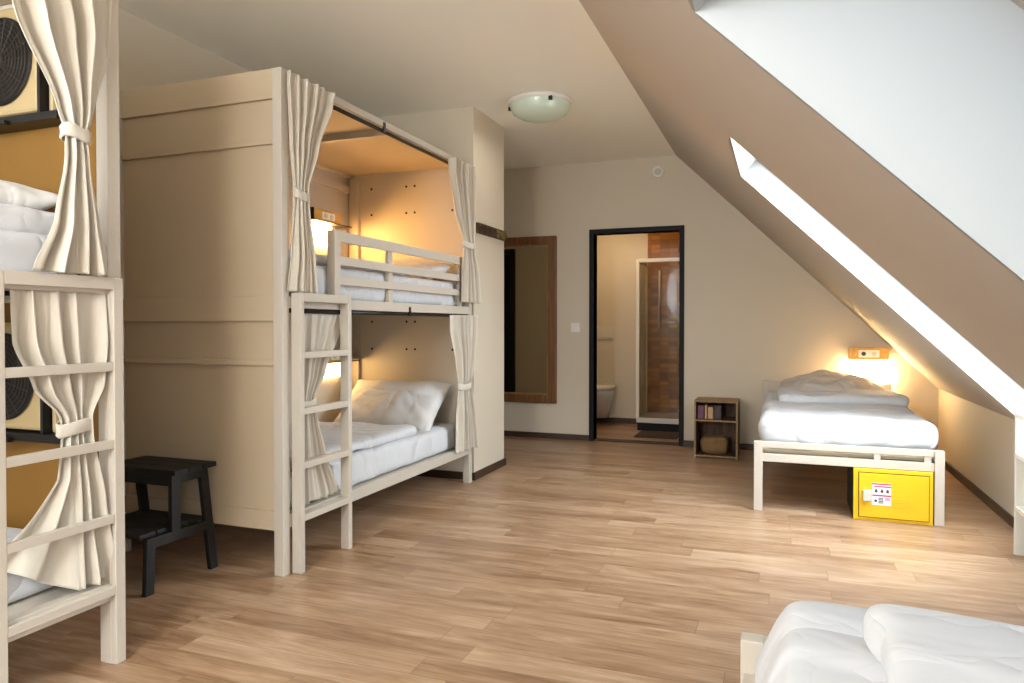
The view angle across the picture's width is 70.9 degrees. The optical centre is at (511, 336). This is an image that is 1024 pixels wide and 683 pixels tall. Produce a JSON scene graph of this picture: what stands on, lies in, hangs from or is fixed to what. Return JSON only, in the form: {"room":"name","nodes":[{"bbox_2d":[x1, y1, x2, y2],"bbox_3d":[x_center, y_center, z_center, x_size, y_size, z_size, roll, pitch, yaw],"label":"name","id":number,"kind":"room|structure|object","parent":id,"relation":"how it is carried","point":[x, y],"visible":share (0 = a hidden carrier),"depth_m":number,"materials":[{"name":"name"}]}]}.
{"room":"dormitory","nodes":[
{"label":"dormitory","id":0,"kind":"room"},
{"bbox_2d":[118,8,250,91],"bbox_3d":[-2.385,-0.270,2.657,0.100,2.720,6.300,0,1,21],"label":"wall","id":1,"kind":"structure","parent":0,"point":[150,55],"depth_m":3.83,"materials":[{"name":"beige paint"}]},
{"bbox_2d":[131,521,198,546],"bbox_3d":[-2.334,1.063,2.651,0.014,0.055,6.286,0,1,21],"label":"baseboard","id":2,"kind":"structure","parent":1,"relation":"attached to","point":[133,542],"depth_m":3.70,"materials":[{"name":"black wood"}]},
{"bbox_2d":[118,0,674,168],"bbox_3d":[-1.855,-1.692,3.478,4.060,0.100,8.450,0,1,21],"label":"ceiling","id":3,"kind":"structure","parent":0,"point":[383,58],"depth_m":4.25,"materials":[{"name":"white paint"}]},
{"bbox_2d":[507,91,573,122],"bbox_3d":[0.201,-1.600,5.094,0.470,0.131,0.470,0,1,21],"label":"ceiling lamp","id":4,"kind":"object","parent":3,"relation":"attached to","point":[533,106],"visible":1,"depth_m":4.96,"materials":[{"name":"white glass"}]},
{"bbox_2d":[378,106,503,472],"bbox_3d":[-1.526,-0.320,6.025,2.894,2.720,0.610,0,1,21],"label":"wall partition","id":5,"kind":"structure","parent":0,"point":[467,134],"depth_m":5.43,"materials":[{"name":"beige paint"}]},
{"bbox_2d":[416,458,505,480],"bbox_3d":[-1.520,1.012,6.043,2.908,0.055,0.638,0,1,21],"label":"baseboard","id":6,"kind":"structure","parent":5,"relation":"attached to","point":[484,471],"depth_m":5.34,"materials":[{"name":"black wood"}]},
{"bbox_2d":[476,222,507,240],"bbox_3d":[-0.138,-0.799,5.511,0.061,0.077,0.560,0,1,21],"label":"coat rack","id":7,"kind":"object","parent":5,"relation":"attached to","point":[483,229],"visible":0.98,"depth_m":5.47,"materials":[{"name":"brown wood"}]},
{"bbox_2d":[8,422,1023,682],"bbox_3d":[-0.524,1.123,3.848,6.320,0.100,10.000,0,1,21],"label":"floor","id":8,"kind":"structure","parent":0,"point":[567,561],"depth_m":3.15,"materials":[{"name":"brown wood"}]},
{"bbox_2d":[0,0,120,663],"bbox_3d":[-2.164,-0.034,1.619,1.018,2.280,2.107,0,1,21],"label":"bunk bed","id":9,"kind":"object","parent":8,"relation":"on","point":[34,158],"visible":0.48,"depth_m":2.40,"materials":[{"name":"beige paint"}]},
{"bbox_2d":[7,527,52,603],"bbox_3d":[-2.184,0.755,1.644,0.809,0.177,1.957,0,1,21],"label":"mattress","id":10,"kind":"object","parent":9,"relation":"on","point":[18,587],"visible":0.19,"depth_m":2.25,"materials":[{"name":"grey fabric"}]},
{"bbox_2d":[0,7,61,133],"bbox_3d":[-1.744,-0.919,2.479,0.550,0.407,0.096,0,1,21],"label":"fan","id":11,"kind":"object","parent":9,"relation":"attached to","point":[27,101],"visible":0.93,"depth_m":2.42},
{"bbox_2d":[0,18,26,101],"bbox_3d":[-1.750,-0.937,2.449,0.292,0.292,0.024,0,1,21],"label":"grille","id":12,"kind":"object","parent":11,"relation":"attached to","point":[13,43],"depth_m":2.42,"materials":[{"name":"brown metal"}]},
{"bbox_2d":[5,323,60,443],"bbox_3d":[-1.744,0.156,2.495,0.550,0.407,0.096,0,1,21],"label":"fan","id":13,"kind":"object","parent":9,"relation":"attached to","point":[29,418],"visible":0.49,"depth_m":2.43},
{"bbox_2d":[5,336,28,417],"bbox_3d":[-1.750,0.138,2.465,0.292,0.292,0.024,0,1,21],"label":"grille","id":14,"kind":"object","parent":13,"relation":"attached to","point":[16,389],"depth_m":2.44,"materials":[{"name":"brown"}]},
{"bbox_2d":[0,230,78,274],"bbox_3d":[-2.165,-0.234,1.624,0.872,0.179,1.956,0,1,21],"label":"mattress","id":15,"kind":"object","parent":9,"relation":"on","point":[19,251],"visible":0.27,"depth_m":2.19,"materials":[{"name":"grey fabric"}]},
{"bbox_2d":[0,203,54,234],"bbox_3d":[-2.097,-0.352,1.796,0.855,0.134,1.634,0,1,21],"label":"duvet","id":16,"kind":"object","parent":15,"relation":"on","point":[12,217],"visible":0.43,"depth_m":2.22,"materials":[{"name":"grey fabric"}]},
{"bbox_2d":[0,180,57,210],"bbox_3d":[-1.919,-0.438,2.276,0.821,0.187,0.486,0,1,21],"label":"pillow","id":17,"kind":"object","parent":15,"relation":"on","point":[11,193],"visible":0.62,"depth_m":2.25,"materials":[{"name":"grey fabric"}]},
{"bbox_2d":[7,289,113,590],"bbox_3d":[-1.427,0.336,2.242,0.118,0.954,0.389,1,1,31],"label":"curtain","id":18,"kind":"object","parent":9,"relation":"hanging from","point":[48,327],"visible":0.87,"depth_m":2.27,"materials":[{"name":"beige fabric"}]},
{"bbox_2d":[12,0,112,275],"bbox_3d":[-1.388,-0.666,2.177,0.079,0.953,0.450,0,1,21],"label":"curtain","id":19,"kind":"object","parent":9,"relation":"hanging from","point":[66,38],"visible":0.99,"depth_m":2.23,"materials":[{"name":"beige fabric"}]},
{"bbox_2d":[0,270,125,682],"bbox_3d":[-1.390,0.453,2.220,0.026,1.288,0.431,0,1,21],"label":"ladder","id":20,"kind":"object","parent":9,"relation":"attached to","point":[116,591],"visible":1,"depth_m":2.27,"materials":[{"name":"beige paint"}]},
{"bbox_2d":[124,455,217,597],"bbox_3d":[-1.640,0.832,3.240,0.431,0.500,0.415,0,1,21],"label":"step stool","id":21,"kind":"object","parent":8,"relation":"on","point":[144,523],"visible":0.7,"depth_m":3.19,"materials":[{"name":"black wood"}]},
{"bbox_2d":[119,67,471,576],"bbox_3d":[-1.130,-0.075,4.365,1.019,2.280,2.095,0,1,21],"label":"bunk bed","id":22,"kind":"object","parent":8,"relation":"on","point":[206,184],"visible":0.77,"depth_m":3.45,"materials":[{"name":"beige paint"}]},
{"bbox_2d":[287,70,334,293],"bbox_3d":[-0.931,-0.691,3.366,0.047,0.983,0.367,0,1,22],"label":"curtain","id":23,"kind":"object","parent":22,"relation":"hanging from","point":[310,108],"visible":0.99,"depth_m":3.29,"materials":[{"name":"beige fabric"}]},
{"bbox_2d":[291,292,351,573],"bbox_3d":[-0.906,0.439,3.455,0.050,1.279,0.415,0,1,21],"label":"ladder","id":24,"kind":"object","parent":22,"relation":"attached to","point":[299,464],"visible":1,"depth_m":3.38,"materials":[{"name":"beige paint"}]},
{"bbox_2d":[304,314,339,504],"bbox_3d":[-0.932,0.345,3.515,0.037,0.904,0.393,0,1,19],"label":"curtain","id":25,"kind":"object","parent":22,"relation":"hanging from","point":[321,331],"visible":0.66,"depth_m":3.47,"materials":[{"name":"beige fabric"}]},
{"bbox_2d":[310,207,351,246],"bbox_3d":[-1.312,-0.761,5.095,0.125,0.239,0.448,0,1,21],"label":"reading lamp","id":26,"kind":"object","parent":22,"relation":"attached to","point":[320,219],"visible":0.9,"depth_m":5.07,"materials":[{"name":"brown wood"}]},
{"bbox_2d":[312,223,331,246],"bbox_3d":[-1.374,-0.715,5.080,0.012,0.148,0.320,0,1,21],"label":"diffuser","id":27,"kind":"object","parent":26,"relation":"attached to","point":[319,230],"depth_m":5.10,"materials":[{"name":"beige"}]},
{"bbox_2d":[324,356,359,377],"bbox_3d":[-1.276,0.201,5.203,0.125,0.199,0.448,0,1,21],"label":"reading lamp","id":28,"kind":"object","parent":22,"relation":"attached to","point":[333,367],"visible":0.39,"depth_m":5.22,"materials":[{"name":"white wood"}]},
{"bbox_2d":[324,363,339,377],"bbox_3d":[-1.338,0.246,5.188,0.012,0.108,0.320,0,1,21],"label":"diffuser","id":29,"kind":"object","parent":28,"relation":"attached to","point":[333,369],"depth_m":5.25,"materials":[{"name":"beige"}]},
{"bbox_2d":[289,261,455,305],"bbox_3d":[-1.119,-0.281,4.360,0.906,0.189,1.955,0,1,21],"label":"mattress","id":30,"kind":"object","parent":22,"relation":"on","point":[357,293],"visible":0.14,"depth_m":4.11,"materials":[{"name":"grey fabric"}]},
{"bbox_2d":[289,250,405,275],"bbox_3d":[-1.250,-0.393,4.055,0.880,0.084,1.224,0,1,21],"label":"duvet","id":31,"kind":"object","parent":30,"relation":"on","point":[321,260],"visible":0.06,"depth_m":3.68,"materials":[{"name":"grey fabric"}]},
{"bbox_2d":[381,259,455,279],"bbox_3d":[-0.808,-0.446,5.000,0.722,0.200,0.436,0,1,21],"label":"pillow","id":32,"kind":"object","parent":30,"relation":"on","point":[415,263],"visible":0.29,"depth_m":4.91,"materials":[{"name":"grey fabric"}]},
{"bbox_2d":[290,423,455,507],"bbox_3d":[-1.120,0.715,4.374,0.907,0.180,1.958,0,1,21],"label":"mattress","id":33,"kind":"object","parent":22,"relation":"on","point":[367,464],"visible":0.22,"depth_m":4.27,"materials":[{"name":"grey fabric"}]},
{"bbox_2d":[290,421,416,471],"bbox_3d":[-1.228,0.606,4.129,0.882,0.090,1.303,0,1,21],"label":"duvet","id":34,"kind":"object","parent":33,"relation":"on","point":[365,435],"visible":0.27,"depth_m":4.27,"materials":[{"name":"grey fabric"}]},
{"bbox_2d":[334,379,451,430],"bbox_3d":[-0.848,0.489,5.049,0.802,0.352,0.357,0,1,25],"label":"pillow","id":35,"kind":"object","parent":33,"relation":"on","point":[417,404],"visible":0.77,"depth_m":4.94,"materials":[{"name":"grey fabric"}]},
{"bbox_2d":[450,315,477,452],"bbox_3d":[-0.329,0.327,4.974,0.062,0.943,0.422,0,1,21],"label":"curtain","id":36,"kind":"object","parent":22,"relation":"hanging from","point":[463,328],"visible":1,"depth_m":4.95,"materials":[{"name":"beige fabric"}]},
{"bbox_2d":[448,156,481,303],"bbox_3d":[-0.320,-0.712,4.980,0.060,0.964,0.477,0,1,21],"label":"curtain","id":37,"kind":"object","parent":22,"relation":"hanging from","point":[462,177],"visible":1,"depth_m":4.96,"materials":[{"name":"beige fabric"}]},
{"bbox_2d":[634,431,678,438],"bbox_3d":[1.501,1.012,7.379,0.420,0.013,0.400,0,1,21],"label":"bath mat","id":38,"kind":"object","parent":8,"relation":"on","point":[644,434],"visible":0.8,"depth_m":7.36,"materials":[{"name":"brown fabric"}]},
{"bbox_2d":[636,258,678,431],"bbox_3d":[1.895,0.091,7.787,1.011,1.845,0.506,0,1,21],"label":"shower cubicle","id":39,"kind":"object","parent":8,"relation":"on","point":[646,421],"visible":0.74,"depth_m":7.73,"materials":[{"name":"white metal"}]},
{"bbox_2d":[636,412,678,423],"bbox_3d":[1.897,0.901,7.798,1.006,0.055,0.506,0,1,21],"label":"shower tray","id":40,"kind":"object","parent":39,"relation":"on","point":[643,417],"depth_m":7.73,"materials":[{"name":"beige ceramic"}]},
{"bbox_2d":[694,397,739,459],"bbox_3d":[1.783,0.792,6.242,0.358,0.490,0.324,0,1,21],"label":"shelf","id":41,"kind":"object","parent":8,"relation":"on","point":[729,425],"visible":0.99,"depth_m":6.30,"materials":[{"name":"brown wood"}]},
{"bbox_2d":[697,404,704,418],"bbox_3d":[1.651,0.653,6.257,0.055,0.115,0.164,0,1,21],"label":"book","id":42,"kind":"object","parent":41,"relation":"on","point":[700,407],"visible":0.94,"depth_m":6.18,"materials":[{"name":"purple paper"}]},
{"bbox_2d":[705,403,708,418],"bbox_3d":[1.692,0.650,6.242,0.020,0.120,0.164,0,1,21],"label":"book","id":43,"kind":"object","parent":41,"relation":"on","point":[706,404],"visible":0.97,"depth_m":6.17,"materials":[{"name":"brown paper"}]},
{"bbox_2d":[708,405,713,418],"bbox_3d":[1.728,0.658,6.228,0.045,0.105,0.164,0,1,21],"label":"book","id":44,"kind":"object","parent":41,"relation":"on","point":[710,407],"visible":0.88,"depth_m":6.15,"materials":[{"name":"brown paper"}]},
{"bbox_2d":[700,434,728,453],"bbox_3d":[1.757,0.941,6.231,0.236,0.164,0.191,0,1,21],"label":"basket","id":45,"kind":"object","parent":41,"relation":"on","point":[709,444],"visible":1,"depth_m":6.16,"materials":[{"name":"brown wicker"}]},
{"bbox_2d":[714,404,722,419],"bbox_3d":[1.783,0.651,6.208,0.060,0.120,0.164,0,1,21],"label":"book","id":46,"kind":"object","parent":41,"relation":"on","point":[718,408],"visible":1,"depth_m":6.14,"materials":[{"name":"grey paper"}]},
{"bbox_2d":[740,632,767,682],"bbox_3d":[0.622,0.803,0.465,1.015,0.640,2.185,0,1,21],"label":"bed","id":47,"kind":"object","parent":8,"relation":"on","point":[751,644],"visible":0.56,"depth_m":1.61,"materials":[{"name":"beige paint"}]},
{"bbox_2d":[755,601,886,682],"bbox_3d":[0.619,0.654,0.451,0.970,0.192,2.030,0,1,21],"label":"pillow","id":48,"kind":"object","parent":47,"relation":"on","point":[809,641],"visible":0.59,"depth_m":1.31,"materials":[{"name":"grey fabric"}]},
{"bbox_2d":[863,604,1023,682],"bbox_3d":[0.831,0.531,0.501,0.957,0.119,1.387,0,1,21],"label":"duvet","id":49,"kind":"object","parent":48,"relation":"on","point":[911,644],"visible":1,"depth_m":1.11,"materials":[{"name":"grey fabric"}]},
{"bbox_2d":[754,380,944,525],"bbox_3d":[2.338,0.732,5.232,1.018,0.640,2.180,0,1,21],"label":"bed","id":50,"kind":"object","parent":8,"relation":"on","point":[933,460],"visible":0.49,"depth_m":4.22,"materials":[{"name":"beige paint"}]},
{"bbox_2d":[758,391,938,449],"bbox_3d":[2.347,0.577,5.231,1.008,0.219,2.084,0,1,21],"label":"mattress","id":51,"kind":"object","parent":50,"relation":"on","point":[879,425],"visible":0.71,"depth_m":4.34,"materials":[{"name":"grey fabric"}]},
{"bbox_2d":[779,370,883,390],"bbox_3d":[2.630,0.416,5.866,0.822,0.270,0.541,0,1,18],"label":"pillow","id":52,"kind":"object","parent":51,"relation":"on","point":[825,380],"visible":0.5,"depth_m":5.72,"materials":[{"name":"beige fabric"}]},
{"bbox_2d":[777,387,909,405],"bbox_3d":[2.475,0.458,5.449,0.886,0.102,0.657,0,1,21],"label":"duvet","id":53,"kind":"object","parent":51,"relation":"on","point":[788,394],"visible":0.92,"depth_m":5.21,"materials":[{"name":"grey fabric"}]},
{"bbox_2d":[847,457,932,525],"bbox_3d":[2.254,0.916,4.309,0.408,0.300,0.472,0,1,21],"label":"locker","id":54,"kind":"object","parent":8,"relation":"on","point":[874,494],"visible":0.97,"depth_m":4.12,"materials":[{"name":"yellow metal"}]},
{"bbox_2d":[1013,410,1023,555],"bbox_3d":[2.377,0.726,3.090,0.130,0.715,0.937,0,1,21],"label":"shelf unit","id":55,"kind":"object","parent":8,"relation":"on","point":[1018,549],"visible":1,"depth_m":3.52,"materials":[{"name":"white"}]},
{"bbox_2d":[597,233,647,418],"bbox_3d":[1.383,-0.234,7.645,2.100,2.500,1.350,0,1,21],"label":"wall","id":56,"kind":"structure","parent":0,"point":[617,255],"depth_m":8.31,"materials":[{"name":"beige paint"}]},
{"bbox_2d":[597,326,613,338],"bbox_3d":[1.078,-0.040,8.369,0.220,0.150,0.015,0,1,21],"label":"flush plate","id":57,"kind":"object","parent":56,"relation":"attached to","point":[603,332],"visible":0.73,"depth_m":8.36,"materials":[{"name":"beige plastic"}]},
{"bbox_2d":[597,383,615,417],"bbox_3d":[0.968,0.738,8.119,0.388,0.382,0.544,0,1,21],"label":"toilet","id":58,"kind":"object","parent":56,"relation":"attached to","point":[605,391],"visible":0.56,"depth_m":8.00,"materials":[{"name":"beige ceramic"}]},
{"bbox_2d":[597,417,636,423],"bbox_3d":[0.879,0.984,7.800,0.860,0.060,1.250,0,1,21],"label":"baseboard","id":59,"kind":"structure","parent":56,"relation":"attached to","point":[609,419],"depth_m":8.33,"materials":[{"name":"black wood"}]},
{"bbox_2d":[647,232,678,413],"bbox_3d":[1.867,-0.184,7.640,0.990,2.400,0.820,0,1,21],"label":"wall","id":60,"kind":"structure","parent":56,"relation":"attached to","point":[662,342],"depth_m":8.12,"materials":[{"name":"orange tile"}]},
{"bbox_2d":[504,155,938,449],"bbox_3d":[0.666,-0.337,7.129,6.220,2.720,0.120,0,1,21],"label":"wall","id":61,"kind":"structure","parent":0,"point":[753,314],"depth_m":6.66,"materials":[{"name":"beige paint"}]},
{"bbox_2d":[504,236,556,403],"bbox_3d":[0.030,-0.166,7.284,0.882,1.665,0.038,0,1,21],"label":"wall mirror","id":62,"kind":"object","parent":61,"relation":"attached to","point":[530,263],"visible":0.55,"depth_m":7.22,"materials":[{"name":"brown mirror"}]},
{"bbox_2d":[571,323,579,331],"bbox_3d":[0.623,-0.086,7.076,0.090,0.090,0.014,0,1,21],"label":"light switch","id":63,"kind":"object","parent":61,"relation":"attached to","point":[575,327],"visible":1,"depth_m":7.07,"materials":[{"name":"white plastic"}]},
{"bbox_2d":[504,430,753,449],"bbox_3d":[0.642,0.997,7.086,6.220,0.055,0.014,0,1,21],"label":"baseboard","id":64,"kind":"structure","parent":61,"relation":"attached to","point":[686,443],"depth_m":7.14,"materials":[{"name":"black wood"}]},
{"bbox_2d":[594,438,678,445],"bbox_3d":[1.204,1.020,6.946,0.820,0.012,0.120,0,1,21],"label":"threshold","id":65,"kind":"object","parent":61,"relation":"attached to","point":[596,439],"depth_m":6.92,"materials":[{"name":"brown wood"}]},
{"bbox_2d":[589,225,684,445],"bbox_3d":[1.204,-0.006,6.931,0.910,2.065,0.150,0,1,21],"label":"door frame","id":66,"kind":"structure","parent":61,"relation":"in","point":[681,228],"depth_m":6.96,"materials":[{"name":"black paint"}]},
{"bbox_2d":[652,166,663,177],"bbox_3d":[1.371,-1.546,6.756,0.110,0.110,0.045,0,1,21],"label":"smoke detector","id":67,"kind":"object","parent":61,"relation":"attached to","point":[658,171],"visible":1,"depth_m":6.74,"materials":[{"name":"white plastic"}]},
{"bbox_2d":[848,347,888,383],"bbox_3d":[3.035,0.268,6.123,0.300,0.342,0.106,0,1,21],"label":"reading lamp","id":68,"kind":"object","parent":61,"relation":"attached to","point":[868,362],"visible":0.92,"depth_m":6.11,"materials":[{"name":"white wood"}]},
{"bbox_2d":[850,360,886,383],"bbox_3d":[3.039,0.320,6.135,0.280,0.236,0.014,0,1,21],"label":"diffuser","id":69,"kind":"object","parent":68,"relation":"attached to","point":[875,370],"depth_m":6.12,"materials":[{"name":"beige"}]},
{"bbox_2d":[579,0,1023,419],"bbox_3d":[1.093,-0.588,2.438,2.202,2.162,8.350,0,1,21],"label":"ceiling","id":70,"kind":"structure","parent":0,"point":[697,87],"depth_m":2.79,"materials":[{"name":"beige paint"}]},
{"bbox_2d":[688,0,1023,282],"bbox_3d":[1.191,-0.423,1.260,1.846,1.826,1.110,0,1,21],"label":"skylight reveal","id":71,"kind":"object","parent":70,"relation":"attached to","point":[932,91],"visible":1,"depth_m":1.88,"materials":[{"name":"grey paint"}]},
{"bbox_2d":[728,135,1023,414],"bbox_3d":[1.946,-0.327,3.633,1.587,1.562,1.020,0,1,21],"label":"skylight reveal","id":72,"kind":"object","parent":70,"relation":"attached to","point":[994,380],"visible":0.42,"depth_m":4.08,"materials":[{"name":"grey paint"}]},
{"bbox_2d":[938,389,1014,516],"bbox_3d":[2.152,0.798,2.124,0.100,0.601,8.470,0,1,21],"label":"wall","id":73,"kind":"structure","parent":0,"point":[978,441],"depth_m":4.72,"materials":[{"name":"beige paint"}]},
{"bbox_2d":[945,461,1013,528],"bbox_3d":[2.075,1.071,2.086,0.014,0.055,8.336,0,1,21],"label":"baseboard","id":74,"kind":"structure","parent":73,"relation":"attached to","point":[1002,513],"depth_m":4.61,"materials":[{"name":"black wood"}]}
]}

